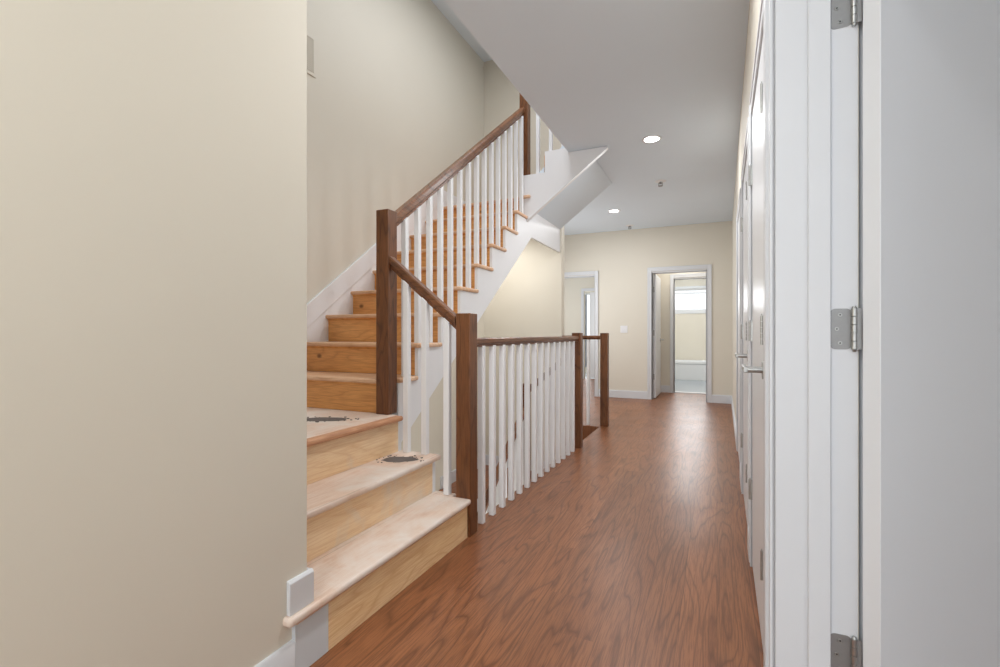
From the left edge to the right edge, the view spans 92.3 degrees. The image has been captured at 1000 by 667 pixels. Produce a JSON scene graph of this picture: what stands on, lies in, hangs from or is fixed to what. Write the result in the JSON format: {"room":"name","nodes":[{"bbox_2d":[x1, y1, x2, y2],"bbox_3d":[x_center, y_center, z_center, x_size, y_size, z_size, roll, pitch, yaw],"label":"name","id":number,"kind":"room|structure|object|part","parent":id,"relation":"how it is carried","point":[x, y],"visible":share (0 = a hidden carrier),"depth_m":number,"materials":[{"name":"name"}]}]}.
{"room":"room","nodes":[
{"label":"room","id":0,"kind":"room"},
{"bbox_2d":[0,0,306,666],"bbox_3d":[-1.992,0.310,0.432,1.595,7.500,3.146,0,0,24],"label":"wall","id":1,"kind":"structure","parent":0,"point":[153,153],"depth_m":1.11,"materials":[{"name":"beige paint"}]},
{"bbox_2d":[254,639,294,666],"bbox_3d":[-1.271,1.001,0.072,0.014,0.118,3.085,0,0,24],"label":"baseboard","id":2,"kind":"structure","parent":1,"relation":"attached to","point":[284,656],"depth_m":1.44,"materials":[{"name":"white wood"}]},
{"bbox_2d":[307,0,483,490],"bbox_3d":[-1.140,0.310,4.130,0.100,7.500,4.332,0,0,24],"label":"wall","id":3,"kind":"structure","parent":0,"point":[395,97],"depth_m":4.20,"materials":[{"name":"beige paint"}]},
{"bbox_2d":[307,32,315,77],"bbox_3d":[-1.421,-2.020,3.378,0.008,0.290,0.325,0,0,24],"label":"air vent","id":4,"kind":"object","parent":3,"relation":"in","point":[311,41],"visible":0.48,"depth_m":3.49,"materials":[{"name":"white metal"}]},
{"bbox_2d":[440,454,507,488],"bbox_3d":[0.043,1.595,5.391,1.018,0.130,1.060,0,0,24],"label":"baseboard","id":5,"kind":"structure","parent":3,"relation":"attached to","point":[453,473],"depth_m":5.39,"materials":[{"name":"white wood"}]},
{"bbox_2d":[431,0,491,61],"bbox_3d":[-0.329,-3.490,2.113,3.240,0.100,7.580,0,0,24],"label":"ceiling","id":6,"kind":"structure","parent":0,"point":[441,5],"depth_m":5.42,"materials":[{"name":"white paint"}]},
{"bbox_2d":[484,60,563,459],"bbox_3d":[1.162,0.310,5.532,3.140,7.500,0.120,0,0,24],"label":"wall","id":7,"kind":"structure","parent":0,"point":[529,302],"depth_m":5.89,"materials":[{"name":"beige paint"}]},
{"bbox_2d":[309,378,762,666],"bbox_3d":[0.817,1.183,5.447,5.400,0.254,14.600,0,0,24],"label":"floor","id":8,"kind":"structure","parent":0,"point":[631,550],"depth_m":2.15,"materials":[{"name":"brown wood"}]},
{"bbox_2d":[283,146,611,666],"bbox_3d":[-0.297,-0.390,3.707,1.785,2.900,4.410,0,0,24],"label":"staircase","id":9,"kind":"structure","parent":8,"relation":"on","point":[374,527],"depth_m":2.60,"materials":[{"name":"brown wood"}]},
{"bbox_2d":[287,567,313,616],"bbox_3d":[-0.717,0.807,1.545,0.220,0.105,0.096,0,0,24],"label":"baseboard","id":10,"kind":"structure","parent":9,"relation":"on","point":[300,589],"depth_m":1.49,"materials":[{"name":"white wood"}]},
{"bbox_2d":[307,416,358,421],"bbox_3d":[-0.949,0.457,2.565,0.390,0.006,0.165,0,0,-1],"label":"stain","id":11,"kind":"object","parent":9,"relation":"on","point":[317,419],"visible":0.78,"depth_m":2.55,"materials":[{"name":"grey paint"}]},
{"bbox_2d":[376,455,423,462],"bbox_3d":[-0.522,0.657,2.524,0.251,0.006,0.143,0,0,-3],"label":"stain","id":12,"kind":"object","parent":9,"relation":"on","point":[389,459],"visible":1,"depth_m":2.50,"materials":[{"name":"grey paint"}]},
{"bbox_2d":[389,256,455,494],"bbox_3d":[-0.420,0.211,2.645,0.427,1.297,0.058,0,0,24],"label":"stair railing","id":13,"kind":"object","parent":9,"relation":"on","point":[428,297],"visible":0.9,"depth_m":2.62,"materials":[{"name":"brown wood"}]},
{"bbox_3d":[-0.420,-0.229,2.646,0.427,0.416,0.056,0,0,24],"label":"handrail","id":14,"kind":"part","parent":13,"relation":"part of","materials":[{"name":"brown wood"}]},
{"bbox_2d":[376,93,529,414],"bbox_3d":[-0.204,-1.115,3.737,0.100,3.150,2.231,0,0,24],"label":"stair railing","id":15,"kind":"object","parent":9,"relation":"on","point":[387,220],"visible":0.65,"depth_m":3.26,"materials":[{"name":"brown wood"}]},
{"bbox_3d":[-0.652,-0.122,2.763,0.085,1.165,0.085,0,0,24],"label":"newel post","id":16,"kind":"part","parent":15,"relation":"part of","materials":[{"name":"brown wood"}]},
{"bbox_3d":[-0.211,-1.405,3.741,0.058,1.598,2.062,0,0,24],"label":"handrail","id":17,"kind":"part","parent":15,"relation":"part of","materials":[{"name":"brown wood"}]},
{"bbox_3d":[0.245,-2.115,4.712,0.085,1.150,0.085,0,0,24],"label":"newel post","id":18,"kind":"part","parent":15,"relation":"part of","materials":[{"name":"brown wood"}]},
{"bbox_2d":[536,113,562,173],"bbox_3d":[0.497,-2.265,4.607,0.460,1.450,0.085,0,0,24],"label":"stair railing","id":19,"kind":"object","parent":9,"relation":"on","point":[537,116],"visible":0.11,"depth_m":4.65,"materials":[{"name":"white wood"}]},
{"bbox_3d":[0.620,-1.393,4.520,0.785,0.607,0.046,0,0,24],"label":"stringer trim","id":20,"kind":"part","parent":9,"relation":"part of","materials":[{"name":"white wood"}]},
{"bbox_2d":[439,465,507,512],"bbox_3d":[-0.199,2.350,4.299,1.475,2.520,3.251,0,0,24],"label":"staircase","id":21,"kind":"structure","parent":8,"relation":"attached to","point":[453,485],"depth_m":5.28,"materials":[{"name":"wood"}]},
{"bbox_2d":[477,363,555,520],"bbox_3d":[0.073,1.510,3.828,0.496,2.699,1.837,0,0,24],"label":"stair railing","id":22,"kind":"object","parent":21,"relation":"on","point":[497,467],"visible":0.09,"depth_m":4.49,"materials":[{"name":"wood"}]},
{"bbox_3d":[-0.130,1.406,3.875,0.056,1.370,1.754,0,0,24],"label":"handrail","id":23,"kind":"part","parent":22,"relation":"part of","materials":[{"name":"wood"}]},
{"bbox_3d":[0.247,1.202,4.711,0.085,1.417,0.085,0,0,24],"label":"newel post","id":24,"kind":"part","parent":22,"relation":"part of","materials":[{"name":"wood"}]},
{"bbox_2d":[477,460,555,523],"bbox_3d":[0.248,1.072,3.526,0.023,0.024,2.030,0,0,24],"label":"trim","id":25,"kind":"structure","parent":8,"relation":"attached to","point":[497,506],"depth_m":2.96,"materials":[{"name":"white wood"}]},
{"bbox_2d":[456,313,582,536],"bbox_3d":[0.272,0.477,3.513,0.087,1.166,2.215,0,0,25],"label":"railing","id":26,"kind":"object","parent":8,"relation":"on","point":[569,349],"visible":0.99,"depth_m":3.05,"materials":[{"name":"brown wood"}]},
{"bbox_3d":[-0.177,0.477,2.547,0.085,1.166,0.085,0,0,24],"label":"newel post","id":27,"kind":"part","parent":26,"relation":"part of","materials":[{"name":"brown wood"}]},
{"bbox_3d":[0.271,0.049,3.513,0.062,0.050,2.046,0,0,25],"label":"handrail","id":28,"kind":"part","parent":26,"relation":"part of","materials":[{"name":"brown wood"}]},
{"bbox_3d":[0.721,0.527,4.478,0.085,1.066,0.085,0,0,24],"label":"newel post","id":29,"kind":"part","parent":26,"relation":"part of","materials":[{"name":"brown wood"}]},
{"bbox_2d":[583,333,608,426],"bbox_3d":[0.993,0.527,5.601,0.539,1.066,0.085,0,0,24],"label":"railing","id":30,"kind":"object","parent":8,"relation":"on","point":[604,337],"visible":0.64,"depth_m":5.48,"materials":[{"name":"brown wood"}]},
{"bbox_3d":[0.954,0.046,5.618,0.454,0.045,0.062,0,0,24],"label":"handrail","id":31,"kind":"part","parent":30,"relation":"part of","materials":[{"name":"brown wood"}]},
{"bbox_3d":[1.200,0.527,5.507,0.085,1.066,0.085,0,0,24],"label":"newel post","id":32,"kind":"part","parent":30,"relation":"part of","materials":[{"name":"brown wood"}]},
{"bbox_2d":[675,360,705,380],"bbox_3d":[4.430,0.848,11.232,1.780,0.416,0.760,0,0,24],"label":"bathtub","id":33,"kind":"object","parent":8,"relation":"on","point":[684,369],"visible":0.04,"depth_m":10.89,"materials":[{"name":"white ceramic"}]},
{"bbox_2d":[444,0,749,234],"bbox_3d":[0.049,-1.805,3.325,3.550,0.210,10.100,0,0,24],"label":"ceiling","id":34,"kind":"structure","parent":0,"point":[614,74],"depth_m":3.28,"materials":[{"name":"white paint"}]},
{"bbox_2d":[608,209,619,212],"bbox_3d":[1.584,-1.696,6.659,0.166,0.007,0.166,0,0,24],"label":"recessed light","id":35,"kind":"object","parent":34,"relation":"in","point":[614,210],"visible":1,"depth_m":6.67,"materials":[{"name":"white plastic"}]},
{"bbox_2d":[642,135,661,142],"bbox_3d":[1.326,-1.696,4.196,0.166,0.007,0.166,0,0,24],"label":"recessed light","id":36,"kind":"object","parent":34,"relation":"in","point":[652,138],"visible":1,"depth_m":4.19,"materials":[{"name":"white plastic"}]},
{"bbox_2d":[655,179,665,186],"bbox_3d":[1.791,-1.673,5.358,0.124,0.054,0.124,0,0,24],"label":"sprinkler head","id":37,"kind":"object","parent":34,"relation":"attached to","point":[661,181],"visible":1,"depth_m":5.34},
{"bbox_2d":[564,277,705,378],"bbox_3d":[2.925,-0.240,10.234,5.500,2.600,4.740,0,0,24],"label":"wall","id":38,"kind":"structure","parent":0,"point":[690,329],"depth_m":11.48,"materials":[{"name":"beige paint"}]},
{"bbox_2d":[585,295,586,366],"bbox_3d":[2.087,-0.065,11.668,0.050,1.750,0.048,0,0,24],"label":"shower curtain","id":39,"kind":"object","parent":38,"relation":"hanging from","point":[585,295],"visible":0.91,"depth_m":11.65,"materials":[{"name":"white fabric"}]},
{"bbox_2d":[581,288,593,378],"bbox_3d":[2.315,0.003,11.092,0.890,2.115,0.018,0,0,24],"label":"trim","id":40,"kind":"structure","parent":38,"relation":"attached to","point":[583,289],"depth_m":11.25,"materials":[{"name":"white wood"}]},
{"bbox_2d":[585,293,589,335],"bbox_3d":[2.467,-0.265,12.982,1.200,1.650,0.050,0,0,24],"label":"window","id":41,"kind":"structure","parent":38,"relation":"in","point":[587,294],"depth_m":13.01,"materials":[{"name":"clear glass"}]},
{"bbox_3d":[2.467,-0.265,12.982,1.120,1.570,0.004,0,0,24],"label":"pane","id":42,"kind":"part","parent":41,"relation":"part of","materials":[{"name":"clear glass"}]},
{"bbox_2d":[590,292,593,377],"bbox_3d":[2.400,0.039,11.172,0.645,2.018,0.035,0,0,34],"label":"door","id":43,"kind":"structure","parent":38,"relation":"in","point":[591,293],"depth_m":11.31,"materials":[{"name":"white paint"}]},
{"bbox_2d":[661,385,669,392],"bbox_3d":[3.147,0.998,8.054,1.100,0.125,0.930,0,0,24],"label":"baseboard","id":44,"kind":"structure","parent":38,"relation":"attached to","point":[664,388],"depth_m":8.63,"materials":[{"name":"white wood"}]},
{"bbox_2d":[674,391,705,393],"bbox_3d":[3.468,1.053,8.496,0.720,0.014,0.140,0,0,24],"label":"trim","id":45,"kind":"structure","parent":38,"relation":"attached to","point":[675,391],"depth_m":8.51,"materials":[{"name":"white plastic"}]},
{"bbox_2d":[675,288,705,310],"bbox_3d":[4.646,-0.810,11.612,1.200,0.540,0.050,0,0,24],"label":"window","id":46,"kind":"structure","parent":38,"relation":"in","point":[685,299],"depth_m":11.62,"materials":[{"name":"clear glass"}]},
{"bbox_2d":[675,286,705,313],"bbox_3d":[4.624,-0.810,11.564,1.320,0.660,0.016,0,0,24],"label":"trim","id":47,"kind":"structure","parent":38,"relation":"attached to","point":[683,287],"depth_m":11.58,"materials":[{"name":"white wood"}]},
{"bbox_2d":[564,221,731,394],"bbox_3d":[2.129,-0.320,7.927,3.550,2.760,0.120,0,0,24],"label":"wall","id":48,"kind":"structure","parent":0,"point":[621,259],"depth_m":7.81,"materials":[{"name":"beige paint"}]},
{"bbox_2d":[564,271,597,396],"bbox_3d":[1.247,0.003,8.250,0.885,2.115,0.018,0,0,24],"label":"trim","id":49,"kind":"structure","parent":48,"relation":"attached to","point":[583,272],"depth_m":8.07,"materials":[{"name":"white wood"}]},
{"bbox_2d":[620,326,627,332],"bbox_3d":[2.039,-0.070,7.896,0.115,0.118,0.011,0,0,24],"label":"light switch","id":50,"kind":"object","parent":48,"relation":"attached to","point":[623,329],"visible":1,"depth_m":7.89,"materials":[{"name":"white plastic"}]},
{"bbox_2d":[653,274,663,397],"bbox_3d":[2.692,0.039,8.140,0.106,2.018,0.758,0,0,24],"label":"door","id":51,"kind":"structure","parent":48,"relation":"in","point":[657,339],"depth_m":7.92,"materials":[{"name":"white paint"}]},
{"bbox_2d":[598,389,731,403],"bbox_3d":[2.578,0.998,7.649,2.025,0.125,0.016,0,0,24],"label":"baseboard","id":52,"kind":"structure","parent":48,"relation":"attached to","point":[726,399],"depth_m":7.80,"materials":[{"name":"white wood"}]},
{"bbox_2d":[647,264,711,402],"bbox_3d":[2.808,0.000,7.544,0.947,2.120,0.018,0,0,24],"label":"trim","id":53,"kind":"structure","parent":48,"relation":"attached to","point":[708,267],"depth_m":7.50,"materials":[{"name":"white wood"}]},
{"bbox_2d":[656,272,705,385],"bbox_3d":[3.443,-0.240,7.980,2.700,2.600,1.060,0,0,24],"label":"wall","id":54,"kind":"structure","parent":0,"point":[665,278],"depth_m":8.64,"materials":[{"name":"beige paint"}]},
{"bbox_2d":[670,273,705,392],"bbox_3d":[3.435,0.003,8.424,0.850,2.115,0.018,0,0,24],"label":"trim","id":55,"kind":"structure","parent":54,"relation":"attached to","point":[672,276],"depth_m":8.58,"materials":[{"name":"white wood"}]},
{"bbox_2d":[732,0,858,658],"bbox_3d":[1.450,-0.320,2.658,0.146,2.760,10.040,0,0,25],"label":"wall","id":56,"kind":"structure","parent":0,"point":[754,5],"depth_m":2.90,"materials":[{"name":"beige paint"}]},
{"bbox_2d":[736,188,740,461],"bbox_3d":[1.956,0.000,3.933,0.016,2.120,0.960,0,0,25],"label":"trim","id":57,"kind":"structure","parent":56,"relation":"attached to","point":[739,198],"depth_m":4.31,"materials":[{"name":"white wood"}]},
{"bbox_2d":[738,214,739,462],"bbox_3d":[1.976,0.040,3.924,0.035,2.016,0.814,0,0,25],"label":"door","id":58,"kind":"structure","parent":56,"relation":"in","point":[739,214],"depth_m":3.88,"materials":[{"name":"white paint"}]},
{"bbox_2d":[731,396,748,557],"bbox_3d":[2.087,0.998,4.214,0.014,0.125,6.680,0,0,25],"label":"baseboard","id":59,"kind":"structure","parent":56,"relation":"attached to","point":[732,405],"depth_m":4.93,"materials":[{"name":"white wood"}]},
{"bbox_2d":[735,162,746,518],"bbox_3d":[1.413,0.040,2.788,0.097,2.016,0.839,0,0,25],"label":"door","id":60,"kind":"structure","parent":56,"relation":"in","point":[744,219],"depth_m":2.83,"materials":[{"name":"white paint"}]},
{"bbox_3d":[1.253,0.115,2.474,0.052,0.058,0.058,0,0,25],"label":"handle","id":61,"kind":"part","parent":60,"relation":"part of","materials":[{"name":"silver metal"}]},
{"bbox_2d":[741,117,748,548],"bbox_3d":[1.423,0.000,2.786,0.016,2.120,0.970,0,0,25],"label":"trim","id":62,"kind":"structure","parent":56,"relation":"attached to","point":[746,146],"depth_m":2.36,"materials":[{"name":"white wood"}]},
{"bbox_2d":[742,45,762,645],"bbox_3d":[0.962,0.040,1.818,0.097,2.016,0.799,0,0,25],"label":"door","id":63,"kind":"structure","parent":56,"relation":"in","point":[755,171],"depth_m":1.79,"materials":[{"name":"white paint"}]},
{"bbox_3d":[0.808,0.115,1.586,0.014,0.020,0.135,0,0,25],"label":"lever","id":64,"kind":"part","parent":63,"relation":"part of","materials":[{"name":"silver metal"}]},
{"bbox_3d":[0.810,0.115,1.522,0.052,0.058,0.058,0,0,25],"label":"handle","id":65,"kind":"part","parent":63,"relation":"part of","materials":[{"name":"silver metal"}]},
{"bbox_2d":[749,0,763,666],"bbox_3d":[0.972,0.000,1.816,0.016,2.120,0.930,0,0,25],"label":"trim","id":66,"kind":"structure","parent":56,"relation":"attached to","point":[760,31],"depth_m":2.11,"materials":[{"name":"white wood"}]},
{"bbox_2d":[752,40,762,117],"bbox_3d":[1.042,0.035,1.783,0.146,2.051,0.828,0,0,25],"label":"trim","id":67,"kind":"structure","parent":56,"relation":"attached to","point":[762,40],"depth_m":1.85,"materials":[{"name":"white wood"}]},
{"bbox_2d":[764,0,774,666],"bbox_3d":[0.408,-0.013,0.622,0.029,2.145,1.260,0,0,25],"label":"trim","id":68,"kind":"structure","parent":56,"relation":"attached to","point":[769,5],"depth_m":1.15,"materials":[{"name":"white wood"}]},
{"bbox_2d":[775,0,857,666],"bbox_3d":[0.484,0.035,0.597,0.157,2.051,1.090,0,0,25],"label":"trim","id":69,"kind":"structure","parent":56,"relation":"attached to","point":[815,241],"depth_m":1.07,"materials":[{"name":"white wood"}]},
{"bbox_2d":[859,0,862,666],"bbox_3d":[0.561,-0.003,0.557,0.017,2.125,1.230,0,0,25],"label":"trim","id":70,"kind":"structure","parent":56,"relation":"attached to","point":[860,23],"depth_m":1.05,"materials":[{"name":"white wood"}]},
{"bbox_2d":[831,0,999,666],"bbox_3d":[1.166,0.039,1.141,0.900,2.018,0.088,0,0,-16],"label":"door","id":71,"kind":"structure","parent":56,"relation":"in","point":[931,68],"depth_m":1.03,"materials":[{"name":"white paint"}]},
{"bbox_3d":[0.753,-0.010,1.046,0.056,0.099,0.015,0,0,24],"label":"door hinge","id":72,"kind":"part","parent":71,"relation":"part of","materials":[{"name":"silver metal"}]},
{"bbox_3d":[0.753,0.705,1.046,0.056,0.099,0.015,0,0,24],"label":"door hinge","id":73,"kind":"part","parent":71,"relation":"part of","materials":[{"name":"silver metal"}]},
{"bbox_3d":[0.753,-0.715,1.046,0.056,0.099,0.015,0,0,24],"label":"door hinge","id":74,"kind":"part","parent":71,"relation":"part of","materials":[{"name":"silver metal"}]}
]}

